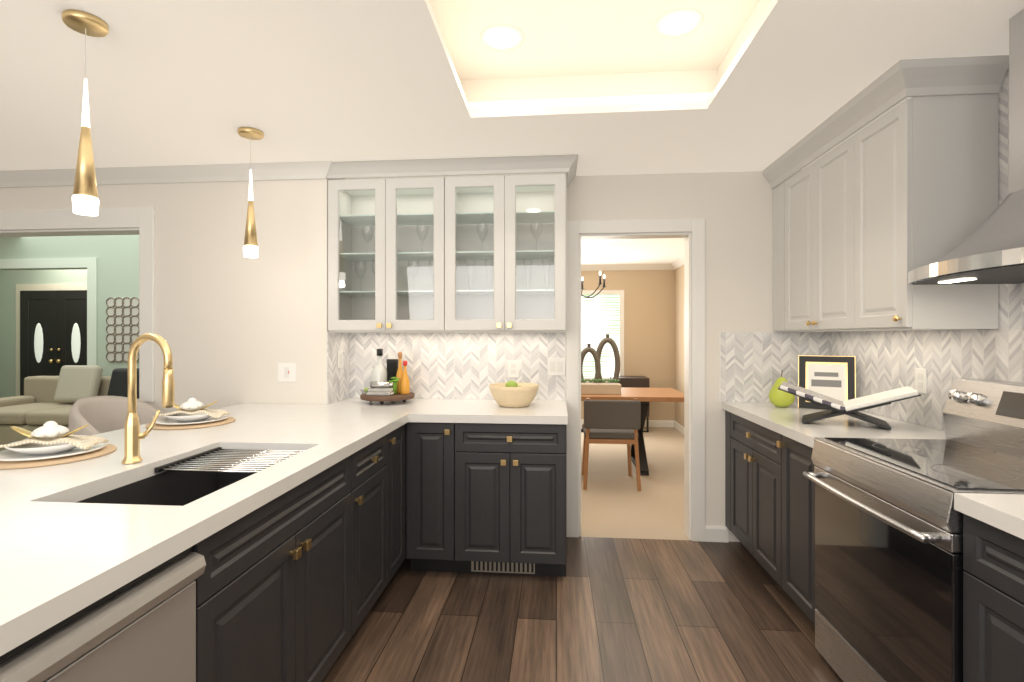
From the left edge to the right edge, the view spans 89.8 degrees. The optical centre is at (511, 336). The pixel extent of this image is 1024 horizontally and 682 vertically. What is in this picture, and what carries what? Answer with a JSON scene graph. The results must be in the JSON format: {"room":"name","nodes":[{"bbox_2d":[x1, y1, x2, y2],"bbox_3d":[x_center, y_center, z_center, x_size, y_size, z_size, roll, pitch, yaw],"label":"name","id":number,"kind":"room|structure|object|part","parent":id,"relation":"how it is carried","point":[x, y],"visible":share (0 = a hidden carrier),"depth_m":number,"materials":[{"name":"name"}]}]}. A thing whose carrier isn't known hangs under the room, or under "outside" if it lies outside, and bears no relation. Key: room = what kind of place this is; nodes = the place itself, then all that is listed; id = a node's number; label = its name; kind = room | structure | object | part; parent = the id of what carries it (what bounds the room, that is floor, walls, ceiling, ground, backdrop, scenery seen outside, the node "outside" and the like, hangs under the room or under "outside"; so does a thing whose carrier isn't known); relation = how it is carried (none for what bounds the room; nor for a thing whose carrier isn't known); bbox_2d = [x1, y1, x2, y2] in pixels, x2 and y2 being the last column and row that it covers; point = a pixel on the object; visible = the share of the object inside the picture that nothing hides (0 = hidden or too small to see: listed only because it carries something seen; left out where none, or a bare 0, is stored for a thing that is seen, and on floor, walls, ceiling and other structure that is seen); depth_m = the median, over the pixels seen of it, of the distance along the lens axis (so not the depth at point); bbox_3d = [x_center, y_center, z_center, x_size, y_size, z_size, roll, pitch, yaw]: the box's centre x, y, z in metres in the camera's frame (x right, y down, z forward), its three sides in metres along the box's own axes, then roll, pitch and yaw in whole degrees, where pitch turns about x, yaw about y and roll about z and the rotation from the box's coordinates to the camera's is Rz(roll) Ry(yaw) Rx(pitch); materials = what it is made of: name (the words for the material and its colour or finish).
{"room":"kitchen","nodes":[
{"label":"kitchen","id":0,"kind":"room"},
{"bbox_2d":[0,272,86,397],"bbox_3d":[-6.412,-0.010,7.691,3.300,2.700,0.120,0,0,5],"label":"wall","id":1,"kind":"structure","parent":0,"point":[8,280],"depth_m":7.73,"materials":[{"name":"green paint"}]},
{"bbox_2d":[20,290,86,395],"bbox_3d":[-6.747,0.325,7.636,1.200,2.030,0.045,0,0,5],"label":"door leaf","id":2,"kind":"structure","parent":1,"relation":"in","point":[57,315],"depth_m":7.62,"materials":[{"name":"black wood"}]},
{"bbox_2d":[34,323,80,362],"bbox_3d":[-6.752,0.090,7.590,0.750,0.600,0.073,0,0,5],"label":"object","id":3,"kind":"structure","parent":2,"relation":"attached to","point":[75,342],"depth_m":7.59,"materials":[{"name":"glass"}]},
{"bbox_3d":[-6.752,0.279,7.584,0.177,0.222,0.060,0,0,5],"label":"knob","id":4,"kind":"part","parent":3,"relation":"part of","materials":[{"name":"gold metal"}]},
{"bbox_2d":[0,235,138,375],"bbox_3d":[-3.830,-0.010,6.323,5.880,2.700,0.140,0,0,5],"label":"wall","id":5,"kind":"structure","parent":0,"point":[117,256],"depth_m":6.36,"materials":[{"name":"green"}]},
{"bbox_2d":[106,297,138,361],"bbox_3d":[-4.784,-0.090,6.319,0.447,0.801,0.030,0,0,5],"label":"lattice","id":6,"kind":"object","parent":5,"relation":"attached to","point":[122,322],"visible":0.85,"depth_m":6.31,"materials":[{"name":"grey"}]},
{"bbox_2d":[0,179,307,413],"bbox_3d":[-2.644,0.130,3.430,2.740,2.420,0.140,0,0,5],"label":"wall","id":7,"kind":"structure","parent":0,"point":[231,324],"depth_m":3.29,"materials":[{"name":"white paint"}]},
{"bbox_2d":[0,207,154,401],"bbox_3d":[-3.160,0.250,3.467,1.705,2.180,0.159,0,0,5],"label":"trim","id":8,"kind":"structure","parent":7,"relation":"attached to","point":[140,221],"depth_m":3.37,"materials":[{"name":"white"}]},
{"bbox_3d":[-6.013,0.180,6.431,1.750,2.320,0.019,0,0,5],"label":"entry casing","id":9,"kind":"part","parent":8,"relation":"part of","materials":[{"name":"white"}]},
{"bbox_3d":[-6.746,0.275,7.649,1.400,2.130,0.019,0,0,5],"label":"frontdoor casing","id":10,"kind":"part","parent":8,"relation":"part of","materials":[{"name":"beige"}]},
{"bbox_3d":[-3.161,0.250,3.467,1.705,2.180,0.159,0,0,5],"label":"opening casing","id":11,"kind":"part","parent":8,"relation":"part of","materials":[{"name":"white"}]},
{"bbox_2d":[0,161,332,187],"bbox_3d":[-2.617,-1.037,3.340,3.048,0.084,0.136,0,0,5],"label":"crown molding","id":12,"kind":"structure","parent":7,"relation":"attached to","point":[300,170],"depth_m":3.27,"materials":[{"name":"white"}]},
{"bbox_2d":[278,363,295,381],"bbox_3d":[-1.425,0.225,3.250,0.120,0.120,0.009,0,0,5],"label":"outlet","id":13,"kind":"object","parent":7,"relation":"attached to","point":[286,372],"visible":1,"depth_m":3.25,"materials":[{"name":"white plastic"}]},
{"bbox_2d":[308,178,344,403],"bbox_3d":[-1.211,0.130,3.412,0.120,2.420,0.350,0,0,5],"label":"wall","id":14,"kind":"structure","parent":0,"point":[317,278],"depth_m":3.24,"materials":[{"name":"white paint"}]},
{"bbox_2d":[327,332,349,403],"bbox_3d":[-1.148,0.197,3.405,0.006,0.455,0.340,0,0,5],"label":"backsplash","id":15,"kind":"object","parent":14,"relation":"attached to","point":[338,384],"visible":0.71,"depth_m":3.38,"materials":[{"name":"white tile"}]},
{"bbox_2d":[338,350,342,368],"bbox_3d":[-1.140,0.150,3.411,0.008,0.118,0.075,0,0,5],"label":"light switch","id":16,"kind":"object","parent":15,"relation":"attached to","point":[340,359],"visible":1,"depth_m":3.40,"materials":[{"name":"white plastic"}]},
{"bbox_2d":[355,218,551,290],"bbox_3d":[-0.395,-0.524,3.363,1.312,0.466,0.112,0,0,5],"label":"glasses","id":17,"kind":"object","parent":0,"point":[485,235],"depth_m":3.35,"materials":[{"name":"clear glass"}]},
{"bbox_2d":[0,0,1023,264],"bbox_3d":[-1.106,-1.130,2.705,6.410,0.100,10.640,0,0,5],"label":"ceiling","id":18,"kind":"structure","parent":0,"point":[185,82],"depth_m":2.25,"materials":[{"name":"white paint"}]},
{"bbox_2d":[62,9,108,215],"bbox_3d":[-1.454,-0.750,1.752,0.124,0.659,0.124,0,0,5],"label":"pendant light","id":19,"kind":"object","parent":18,"relation":"hanging from","point":[85,200],"visible":1,"depth_m":1.74,"materials":[{"name":"gold metal"}]},
{"bbox_3d":[-1.454,-0.596,1.752,0.067,0.238,0.067,0,0,5],"label":"lamp shade","id":20,"kind":"part","parent":19,"relation":"part of","materials":[{"name":"gold metal"}]},
{"bbox_3d":[-1.454,-0.798,1.752,0.023,0.164,0.023,0,0,5],"label":"bulb","id":21,"kind":"part","parent":19,"relation":"part of","materials":[{"name":"white glass"}]},
{"bbox_3d":[-1.454,-0.970,1.752,0.002,0.180,0.002,0,0,5],"label":"cord","id":22,"kind":"part","parent":19,"relation":"part of","materials":[{"name":"grey plastic"}]},
{"bbox_2d":[238,127,263,257],"bbox_3d":[-1.373,-0.750,2.698,0.124,0.659,0.124,0,0,5],"label":"pendant light","id":23,"kind":"object","parent":18,"relation":"hanging from","point":[250,248],"visible":1,"depth_m":2.68,"materials":[{"name":"gold metal"}]},
{"bbox_3d":[-1.373,-0.596,2.698,0.067,0.238,0.067,0,0,5],"label":"lamp shade","id":24,"kind":"part","parent":23,"relation":"part of","materials":[{"name":"gold metal"}]},
{"bbox_3d":[-1.373,-0.798,2.698,0.023,0.164,0.023,0,0,5],"label":"bulb","id":25,"kind":"part","parent":23,"relation":"part of","materials":[{"name":"white glass"}]},
{"bbox_3d":[-1.373,-0.970,2.698,0.002,0.180,0.002,0,0,5],"label":"cord","id":26,"kind":"part","parent":23,"relation":"part of","materials":[{"name":"grey plastic"}]},
{"bbox_2d":[459,69,717,101],"bbox_3d":[0.371,-1.240,2.608,1.270,0.120,0.120,0,0,5],"label":"ceiling tray","id":27,"kind":"object","parent":18,"relation":"attached to","point":[643,83],"visible":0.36,"depth_m":2.55,"materials":[{"name":"white paint"}]},
{"bbox_2d":[581,271,605,297],"bbox_3d":[0.688,-0.744,5.401,0.621,0.670,0.631,0,0,5],"label":"chandelier","id":28,"kind":"object","parent":18,"relation":"hanging from","point":[599,284],"visible":0.38,"depth_m":5.44,"materials":[{"name":"black metal"}]},
{"bbox_2d":[718,0,770,82],"bbox_3d":[0.963,-1.240,1.382,0.120,0.120,2.460,0,0,5],"label":"ceiling tray","id":29,"kind":"object","parent":18,"relation":"attached to","point":[761,6],"depth_m":2.15,"materials":[{"name":"white paint"}]},
{"bbox_2d":[322,537,842,681],"bbox_3d":[-1.298,1.370,0.489,6.410,0.060,6.190,0,0,5],"label":"floor","id":30,"kind":"structure","parent":0,"point":[629,610],"depth_m":2.39,"materials":[{"name":"brown wood"}]},
{"bbox_2d":[0,547,205,681],"bbox_3d":[-1.044,0.906,0.923,0.621,0.868,0.594,0,0,5],"label":"dishwasher","id":31,"kind":"object","parent":30,"relation":"on","point":[141,628],"visible":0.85,"depth_m":1.00,"materials":[{"name":"silver metal"}]},
{"bbox_2d":[68,396,164,435],"bbox_3d":[-2.180,0.840,2.898,0.490,1.001,0.532,0,0,5],"label":"counter chair","id":32,"kind":"object","parent":30,"relation":"on","point":[100,414],"visible":0.15,"depth_m":2.97,"materials":[{"name":"fabric"}]},
{"bbox_2d":[196,598,215,681],"bbox_3d":[-1.446,0.905,1.716,0.343,0.870,0.874,0,0,5],"label":"base cabinet","id":33,"kind":"object","parent":30,"relation":"on","point":[206,616],"depth_m":1.23,"materials":[{"name":"black wood"}]},
{"bbox_2d":[216,434,391,669],"bbox_3d":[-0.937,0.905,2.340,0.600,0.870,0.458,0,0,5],"label":"base cabinet","id":34,"kind":"object","parent":30,"relation":"on","point":[304,530],"depth_m":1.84,"materials":[{"name":"black wood"}]},
{"bbox_2d":[0,398,435,655],"bbox_3d":[-1.274,0.448,1.607,1.185,0.045,3.942,0,0,5],"label":"countertop","id":35,"kind":"structure","parent":34,"relation":"on","point":[58,558],"depth_m":1.25,"materials":[{"name":"white stone"}]},
{"bbox_2d":[0,421,116,468],"bbox_3d":[-1.644,0.361,1.828,0.376,0.125,0.376,0,0,5],"label":"place setting","id":36,"kind":"object","parent":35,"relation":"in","point":[44,445],"visible":1,"depth_m":1.79,"materials":[{"name":"white ceramic"}]},
{"bbox_2d":[3,435,93,455],"bbox_3d":[-1.644,0.391,1.828,0.236,0.037,0.236,0,0,5],"label":"bowl","id":37,"kind":"object","parent":36,"relation":"on","point":[58,445],"depth_m":1.79,"materials":[{"name":"white ceramic"}]},
{"bbox_2d":[30,421,69,437],"bbox_3d":[-1.644,0.324,1.828,0.104,0.050,0.102,0,0,5],"label":"flower","id":38,"kind":"object","parent":36,"relation":"on","point":[50,429],"depth_m":1.81,"materials":[{"name":"white plant"}]},
{"bbox_2d":[122,333,174,463],"bbox_3d":[-1.212,0.205,1.734,0.202,0.437,0.107,0,0,5],"label":"faucet","id":39,"kind":"object","parent":35,"relation":"in","point":[133,435],"visible":1,"depth_m":1.72,"materials":[{"name":"gold metal"}]},
{"bbox_3d":[-1.258,0.301,1.759,0.066,0.098,0.064,0,0,5],"label":"handle","id":40,"kind":"part","parent":39,"relation":"part of","materials":[{"name":"gold metal"}]},
{"bbox_3d":[-1.209,0.125,1.714,0.182,0.277,0.058,0,0,5],"label":"spout","id":41,"kind":"part","parent":39,"relation":"part of","materials":[{"name":"gold metal"}]},
{"bbox_2d":[145,398,234,429],"bbox_3d":[-1.573,0.361,2.525,0.376,0.125,0.376,0,0,5],"label":"place setting","id":42,"kind":"object","parent":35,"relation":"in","point":[183,416],"visible":0.96,"depth_m":2.48,"materials":[{"name":"white ceramic"}]},
{"bbox_2d":[179,398,203,409],"bbox_3d":[-1.573,0.324,2.524,0.104,0.050,0.102,0,0,5],"label":"flower","id":43,"kind":"object","parent":42,"relation":"on","point":[192,403],"depth_m":2.51,"materials":[{"name":"white plant"}]},
{"bbox_2d":[163,409,219,421],"bbox_3d":[-1.573,0.391,2.525,0.236,0.037,0.236,0,0,5],"label":"bowl","id":44,"kind":"object","parent":42,"relation":"on","point":[179,415],"depth_m":2.49,"materials":[{"name":"white ceramic"}]},
{"bbox_2d":[360,349,414,403],"bbox_3d":[-0.806,0.252,3.332,0.344,0.345,0.344,0,0,5],"label":"tray","id":45,"kind":"object","parent":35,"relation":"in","point":[391,382],"visible":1,"depth_m":3.31,"materials":[{"name":"brown wood"}]},
{"bbox_3d":[-0.934,0.354,3.308,0.090,0.030,0.090,0,0,5],"label":"dish","id":46,"kind":"part","parent":45,"relation":"part of","materials":[{"name":"white ceramic"}]},
{"bbox_2d":[371,349,387,393],"bbox_3d":[-0.876,0.224,3.398,0.100,0.290,0.100,0,0,5],"label":"bottle","id":47,"kind":"object","parent":45,"relation":"on","point":[379,372],"depth_m":3.37,"materials":[{"name":"clear"}]},
{"bbox_2d":[386,359,398,392],"bbox_3d":[-0.798,0.259,3.426,0.078,0.220,0.078,0,0,5],"label":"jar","id":48,"kind":"object","parent":45,"relation":"on","point":[392,370],"depth_m":3.39,"materials":[{"name":"black glass"}]},
{"bbox_2d":[395,351,409,394],"bbox_3d":[-0.714,0.234,3.351,0.112,0.270,0.117,0,0,5],"label":"bottle","id":49,"kind":"object","parent":45,"relation":"on","point":[402,385],"depth_m":3.31,"materials":[{"name":"orange"}]},
{"bbox_3d":[-0.369,-1.036,3.303,1.564,0.083,0.411,0,0,5],"label":"glass crown","id":50,"kind":"part","parent":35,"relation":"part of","materials":[{"name":"grey"}]},
{"bbox_2d":[392,426,407,576],"bbox_3d":[-0.904,0.905,2.720,0.600,0.870,0.305,0,0,5],"label":"base cabinet","id":51,"kind":"object","parent":30,"relation":"on","point":[399,437],"depth_m":2.75,"materials":[{"name":"black wood"}]},
{"bbox_2d":[408,422,455,571],"bbox_3d":[-0.424,0.905,3.176,0.272,0.870,0.675,0,0,5],"label":"base cabinet","id":52,"kind":"object","parent":30,"relation":"on","point":[431,445],"depth_m":2.84,"materials":[{"name":"black wood"}]},
{"bbox_2d":[456,422,566,576],"bbox_3d":[0.018,0.905,3.138,0.615,0.870,0.675,0,0,5],"label":"base cabinet","id":53,"kind":"object","parent":30,"relation":"on","point":[511,481],"depth_m":2.80,"materials":[{"name":"black wood"}]},
{"bbox_2d":[408,399,567,425],"bbox_3d":[-0.107,0.448,3.137,0.877,0.045,0.692,0,0,5],"label":"countertop","id":54,"kind":"structure","parent":53,"relation":"on","point":[540,412],"depth_m":2.85,"materials":[{"name":"white stone"}]},
{"bbox_2d":[489,380,538,407],"bbox_3d":[0.012,0.346,3.161,0.306,0.156,0.306,0,0,5],"label":"fruit bowl","id":55,"kind":"object","parent":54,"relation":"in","point":[511,394],"visible":1,"depth_m":3.06,"materials":[{"name":"brown wood"}]},
{"bbox_2d":[471,561,534,573],"bbox_3d":[-0.051,1.292,2.894,0.360,0.073,0.010,0,0,5],"label":"air vent grille","id":56,"kind":"object","parent":53,"relation":"attached to","point":[503,567],"visible":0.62,"depth_m":2.89,"materials":[{"name":"beige"}]},
{"bbox_2d":[726,411,777,583],"bbox_3d":[1.676,0.905,2.862,0.646,0.870,0.740,0,0,5],"label":"base cabinet","id":57,"kind":"object","parent":30,"relation":"on","point":[751,450],"depth_m":2.88,"materials":[{"name":"black wood"}]},
{"bbox_2d":[722,403,945,446],"bbox_3d":[1.651,0.448,2.730,0.660,0.045,1.200,0,0,5],"label":"countertop","id":58,"kind":"structure","parent":57,"relation":"on","point":[787,421],"depth_m":2.48,"materials":[{"name":"white stone"}]},
{"bbox_2d":[768,370,794,406],"bbox_3d":[1.634,0.313,3.111,0.144,0.223,0.144,0,0,5],"label":"pear","id":59,"kind":"object","parent":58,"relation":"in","point":[778,397],"visible":0.85,"depth_m":3.07,"materials":[{"name":"green food"}]},
{"bbox_2d":[798,355,855,408],"bbox_3d":[1.850,0.268,3.022,0.288,0.314,0.072,0,0,32],"label":"picture frame","id":60,"kind":"object","parent":58,"relation":"on","point":[834,377],"visible":0.81,"depth_m":3.01,"materials":[{"name":"black"}]},
{"bbox_2d":[807,363,845,402],"bbox_3d":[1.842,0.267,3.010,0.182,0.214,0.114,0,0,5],"label":"print","id":61,"kind":"object","parent":60,"relation":"attached to","point":[827,379],"depth_m":3.01,"materials":[{"name":"white paper"}]},
{"bbox_2d":[778,381,920,429],"bbox_3d":[1.622,0.331,2.510,0.560,0.185,0.270,0,0,30],"label":"book stand","id":62,"kind":"object","parent":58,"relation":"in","point":[851,407],"visible":1,"depth_m":2.44,"materials":[{"name":"black"}]},
{"bbox_2d":[778,435,815,624],"bbox_3d":[1.628,0.905,2.312,0.646,0.870,0.364,0,0,5],"label":"base cabinet","id":63,"kind":"object","parent":30,"relation":"on","point":[796,492],"depth_m":2.36,"materials":[{"name":"black wood"}]},
{"bbox_2d":[803,378,1023,681],"bbox_3d":[1.528,0.745,1.755,0.729,1.150,0.754,0,0,5],"label":"range","id":64,"kind":"object","parent":30,"relation":"on","point":[889,569],"visible":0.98,"depth_m":1.75,"materials":[{"name":"metal"}]},
{"bbox_3d":[1.201,0.568,1.783,0.072,0.022,0.695,0,0,5],"label":"handle","id":65,"kind":"part","parent":64,"relation":"part of","materials":[{"name":"metal"}]},
{"bbox_3d":[1.258,0.566,1.778,0.047,0.052,0.754,0,0,5],"label":"door","id":66,"kind":"part","parent":64,"relation":"part of","materials":[{"name":"metal"}]},
{"bbox_3d":[1.260,0.865,1.778,0.044,0.540,0.754,0,0,5],"label":"door","id":67,"kind":"part","parent":64,"relation":"part of","materials":[{"name":"black glass"}]},
{"bbox_3d":[1.260,1.222,1.778,0.044,0.165,0.754,0,0,5],"label":"drawer","id":68,"kind":"part","parent":64,"relation":"part of","materials":[{"name":"metal"}]},
{"bbox_3d":[1.517,0.420,1.756,0.501,0.004,0.714,0,0,5],"label":"glass","id":69,"kind":"part","parent":64,"relation":"part of","materials":[{"name":"black glass"}]},
{"bbox_3d":[1.813,0.302,1.730,0.153,0.264,0.754,0,0,5],"label":"panel","id":70,"kind":"part","parent":64,"relation":"part of","materials":[{"name":"metal"}]},
{"bbox_2d":[963,515,1023,681],"bbox_3d":[1.508,0.905,0.922,0.646,0.870,0.900,0,0,5],"label":"base cabinet","id":71,"kind":"object","parent":30,"relation":"on","point":[993,561],"depth_m":1.30,"materials":[{"name":"black wood"}]},
{"bbox_2d":[954,493,1023,542],"bbox_3d":[1.448,0.448,0.376,0.660,0.045,1.998,0,0,5],"label":"countertop","id":72,"kind":"structure","parent":71,"relation":"on","point":[1003,512],"depth_m":1.30,"materials":[{"name":"white stone"}]},
{"bbox_2d":[429,0,758,79],"bbox_3d":[0.270,-1.340,1.442,1.510,0.080,2.460,0,0,5],"label":"ceiling","id":73,"kind":"structure","parent":0,"point":[575,37],"depth_m":2.22,"materials":[{"name":"white paint"}]},
{"bbox_2d":[480,25,523,50],"bbox_3d":[-0.043,-1.298,2.232,0.189,0.003,0.189,0,0,-1],"label":"recessed light","id":74,"kind":"object","parent":73,"relation":"in","point":[496,37],"depth_m":2.22,"materials":[{"name":"white plastic"}]},
{"bbox_3d":[-0.043,-1.298,2.232,0.190,0.004,0.190,0,0,5],"label":"trim","id":75,"kind":"part","parent":74,"relation":"part of","materials":[{"name":"white"}]},
{"bbox_2d":[655,9,702,37],"bbox_3d":[0.691,-1.298,2.128,0.189,0.003,0.189,0,0,-1],"label":"recessed light","id":76,"kind":"object","parent":73,"relation":"in","point":[678,23],"depth_m":2.12,"materials":[{"name":"white plastic"}]},
{"bbox_3d":[0.691,-1.298,2.128,0.190,0.004,0.190,0,0,5],"label":"trim","id":77,"kind":"part","parent":76,"relation":"part of","materials":[{"name":"white"}]},
{"bbox_2d":[403,0,799,123],"bbox_3d":[0.270,-1.130,1.442,1.270,0.100,2.220,0,0,5],"label":"ceiling tray cove lip","id":78,"kind":"structure","parent":0,"point":[772,19],"depth_m":2.44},
{"bbox_2d":[581,270,674,419],"bbox_3d":[1.434,0.130,7.766,2.220,2.420,0.120,0,0,5],"label":"wall","id":79,"kind":"structure","parent":0,"point":[649,324],"depth_m":7.65,"materials":[{"name":"beige paint"}]},
{"bbox_2d":[581,382,608,418],"bbox_3d":[0.976,0.980,7.805,1.300,0.720,0.120,0,0,5],"label":"sill","id":80,"kind":"structure","parent":79,"relation":"attached to","point":[582,409],"depth_m":7.74,"materials":[{"name":"beige wood"}]},
{"bbox_2d":[581,290,623,381],"bbox_3d":[0.971,-0.010,7.754,1.420,1.380,0.042,0,0,5],"label":"dining window","id":81,"kind":"structure","parent":79,"relation":"in","point":[602,313],"depth_m":7.73,"materials":[{"name":"white glass"}]},
{"bbox_2d":[581,263,669,270],"bbox_3d":[0.951,-1.037,7.703,2.730,0.084,0.085,0,0,5],"label":"crown molding","id":82,"kind":"structure","parent":79,"relation":"attached to","point":[586,267],"depth_m":7.64,"materials":[{"name":"white wood"}]},
{"bbox_2d":[581,419,672,426],"bbox_3d":[0.954,1.290,7.739,2.850,0.100,0.014,0,0,5],"label":"baseboard","id":83,"kind":"structure","parent":79,"relation":"attached to","point":[652,423],"depth_m":7.63,"materials":[{"name":"white"}]},
{"bbox_2d":[581,426,688,539],"bbox_3d":[0.774,1.370,5.649,3.170,0.060,4.450,0,0,5],"label":"floor","id":84,"kind":"structure","parent":0,"point":[615,503],"depth_m":4.42,"materials":[{"name":"beige carpet"}]},
{"bbox_2d":[582,398,640,490],"bbox_3d":[0.895,0.941,4.726,0.504,0.802,0.522,0,0,5],"label":"dining chair","id":85,"kind":"object","parent":84,"relation":"on","point":[612,421],"visible":1,"depth_m":4.48,"materials":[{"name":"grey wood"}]},
{"bbox_3d":[0.897,0.870,4.740,0.470,0.060,0.460,0,0,5],"label":"seat","id":86,"kind":"part","parent":85,"relation":"part of","materials":[{"name":"grey fabric"}]},
{"bbox_2d":[610,376,648,431],"bbox_3d":[1.696,0.960,7.434,0.500,0.760,0.445,0,0,5],"label":"sideboard","id":87,"kind":"object","parent":84,"relation":"on","point":[635,381],"visible":0.31,"depth_m":7.21,"materials":[{"name":"brown wood"}]},
{"bbox_2d":[581,387,683,475],"bbox_3d":[0.802,0.956,5.391,1.910,0.768,0.920,0,0,5],"label":"dining table","id":88,"kind":"object","parent":84,"relation":"on","point":[644,396],"visible":0.38,"depth_m":5.05,"materials":[{"name":"brown wood"}]},
{"bbox_2d":[581,344,600,382],"bbox_3d":[0.805,0.322,5.371,0.246,0.500,0.097,0,0,5],"label":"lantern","id":89,"kind":"object","parent":88,"relation":"on","point":[590,349],"visible":0.62,"depth_m":5.35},
{"bbox_2d":[581,379,620,394],"bbox_3d":[0.857,0.498,5.165,0.462,0.147,0.160,0,0,5],"label":"planter","id":90,"kind":"object","parent":88,"relation":"on","point":[603,388],"visible":0.88,"depth_m":5.09,"materials":[{"name":"beige wood"}]},
{"bbox_2d":[596,334,619,382],"bbox_3d":[1.012,0.272,5.433,0.266,0.600,0.097,0,0,5],"label":"sculpture","id":91,"kind":"object","parent":88,"relation":"on","point":[607,339],"visible":0.6,"depth_m":5.41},
{"bbox_2d":[567,170,827,541],"bbox_3d":[0.458,0.130,3.501,3.430,2.420,0.126,0,0,5],"label":"wall","id":92,"kind":"structure","parent":0,"point":[734,210],"depth_m":3.36,"materials":[{"name":"white paint"}]},
{"bbox_2d":[350,333,565,399],"bbox_3d":[-0.388,0.197,3.513,1.502,0.455,0.006,0,0,5],"label":"wall tiles","id":93,"kind":"structure","parent":92,"relation":"attached to","point":[457,365],"depth_m":3.51,"materials":[{"name":"white tile"}]},
{"bbox_2d":[508,360,518,376],"bbox_3d":[0.009,0.215,3.472,0.075,0.118,0.007,0,0,5],"label":"electrical outlet","id":94,"kind":"object","parent":93,"relation":"attached to","point":[513,368],"visible":1,"depth_m":3.47,"materials":[{"name":"white plastic"}]},
{"bbox_2d":[548,358,564,375],"bbox_3d":[0.298,0.200,3.447,0.118,0.118,0.008,0,0,5],"label":"double light switch","id":95,"kind":"object","parent":93,"relation":"attached to","point":[556,366],"visible":1,"depth_m":3.44,"materials":[{"name":"white plastic"}]},
{"bbox_2d":[566,218,704,541],"bbox_3d":[0.819,0.283,3.466,0.905,2.115,0.143,0,0,5],"label":"trim","id":96,"kind":"structure","parent":92,"relation":"attached to","point":[692,231],"depth_m":3.41,"materials":[{"name":"white paint"}]},
{"bbox_3d":[0.819,0.282,3.466,0.905,2.115,0.143,0,0,5],"label":"door casing","id":97,"kind":"part","parent":96,"relation":"part of","materials":[{"name":"white"}]},
{"bbox_2d":[705,526,728,535],"bbox_3d":[1.603,1.290,3.478,0.825,0.100,0.014,0,0,5],"label":"baseboard","id":98,"kind":"structure","parent":92,"relation":"attached to","point":[716,533],"depth_m":3.35,"materials":[{"name":"white"}]},
{"bbox_2d":[719,332,720,401],"bbox_3d":[1.361,0.196,3.361,0.008,0.456,0.008,0,0,5],"label":"trim","id":99,"kind":"structure","parent":92,"relation":"attached to","point":[719,366],"depth_m":3.36,"materials":[{"name":"white wood"}]},
{"bbox_2d":[675,68,1023,430],"bbox_3d":[2.024,0.130,2.435,0.126,2.420,10.400,0,0,5],"label":"wall","id":100,"kind":"structure","parent":0,"point":[885,360],"depth_m":2.38,"materials":[{"name":"white tile"}]},
{"bbox_2d":[670,255,683,269],"bbox_3d":[2.191,-1.037,5.529,0.085,0.084,4.203,0,0,5],"label":"crown molding","id":101,"kind":"structure","parent":100,"relation":"attached to","point":[676,263],"depth_m":7.25,"materials":[{"name":"white wood"}]},
{"bbox_2d":[673,420,683,434],"bbox_3d":[2.227,1.290,5.526,0.014,0.100,4.203,0,0,5],"label":"baseboard","id":102,"kind":"structure","parent":100,"relation":"attached to","point":[676,425],"depth_m":7.32,"materials":[{"name":"white paint"}]},
{"bbox_2d":[782,107,849,331],"bbox_3d":[1.816,-0.555,2.780,0.340,1.046,0.740,0,0,5],"label":"upper cabinet","id":103,"kind":"object","parent":100,"relation":"attached to","point":[816,200],"depth_m":2.75,"materials":[{"name":"white wood"}]},
{"bbox_2d":[915,368,926,393],"bbox_3d":[1.959,0.210,2.460,0.007,0.118,0.075,0,0,5],"label":"electrical outlet","id":104,"kind":"object","parent":100,"relation":"attached to","point":[920,380],"visible":0.85,"depth_m":2.45,"materials":[{"name":"white plastic"}]},
{"bbox_2d":[850,59,1005,331],"bbox_3d":[1.768,-0.555,2.227,0.340,1.046,0.370,0,0,5],"label":"upper cabinet","id":105,"kind":"object","parent":100,"relation":"attached to","point":[867,219],"depth_m":2.05,"materials":[{"name":"white wood"}]},
{"bbox_3d":[1.770,-1.019,2.648,0.406,0.118,1.346,0,0,5],"label":"crown","id":106,"kind":"part","parent":105,"relation":"part of","materials":[{"name":"grey wood"}]},
{"bbox_2d":[908,9,1023,284],"bbox_3d":[1.647,-0.637,1.604,0.471,0.881,0.766,0,0,5],"label":"range hood","id":107,"kind":"object","parent":100,"relation":"attached to","point":[989,249],"visible":1,"depth_m":1.70,"materials":[{"name":"silver metal"}]},
{"bbox_3d":[-4.600,1.370,6.581,7.700,0.060,6.080,0,0,5],"label":"floor","id":108,"kind":"structure","parent":0,"visible":0},
{"bbox_2d":[0,365,138,450],"bbox_3d":[-5.028,0.837,5.815,1.780,1.006,1.000,0,0,5],"label":"sofa","id":109,"kind":"object","parent":108,"relation":"on","point":[42,401],"visible":0.4,"depth_m":5.90,"materials":[{"name":"beige fabric"}]},
{"bbox_3d":[-5.038,0.848,5.700,1.360,0.135,0.770,0,0,5],"label":"seat","id":110,"kind":"part","parent":109,"relation":"part of","materials":[{"name":"beige fabric"}]},
{"bbox_2d":[54,365,102,403],"bbox_3d":[-5.053,0.550,5.987,0.480,0.432,0.199,0,0,5],"label":"pillow","id":111,"kind":"object","parent":109,"relation":"on","point":[75,382],"depth_m":5.94,"materials":[{"name":"beige fabric"}]},
{"bbox_2d":[106,368,138,402],"bbox_3d":[-4.436,0.560,5.924,0.400,0.393,0.189,0,0,5],"label":"pillow","id":112,"kind":"object","parent":109,"relation":"on","point":[118,386],"depth_m":5.87,"materials":[{"name":"black fabric"}]}
]}

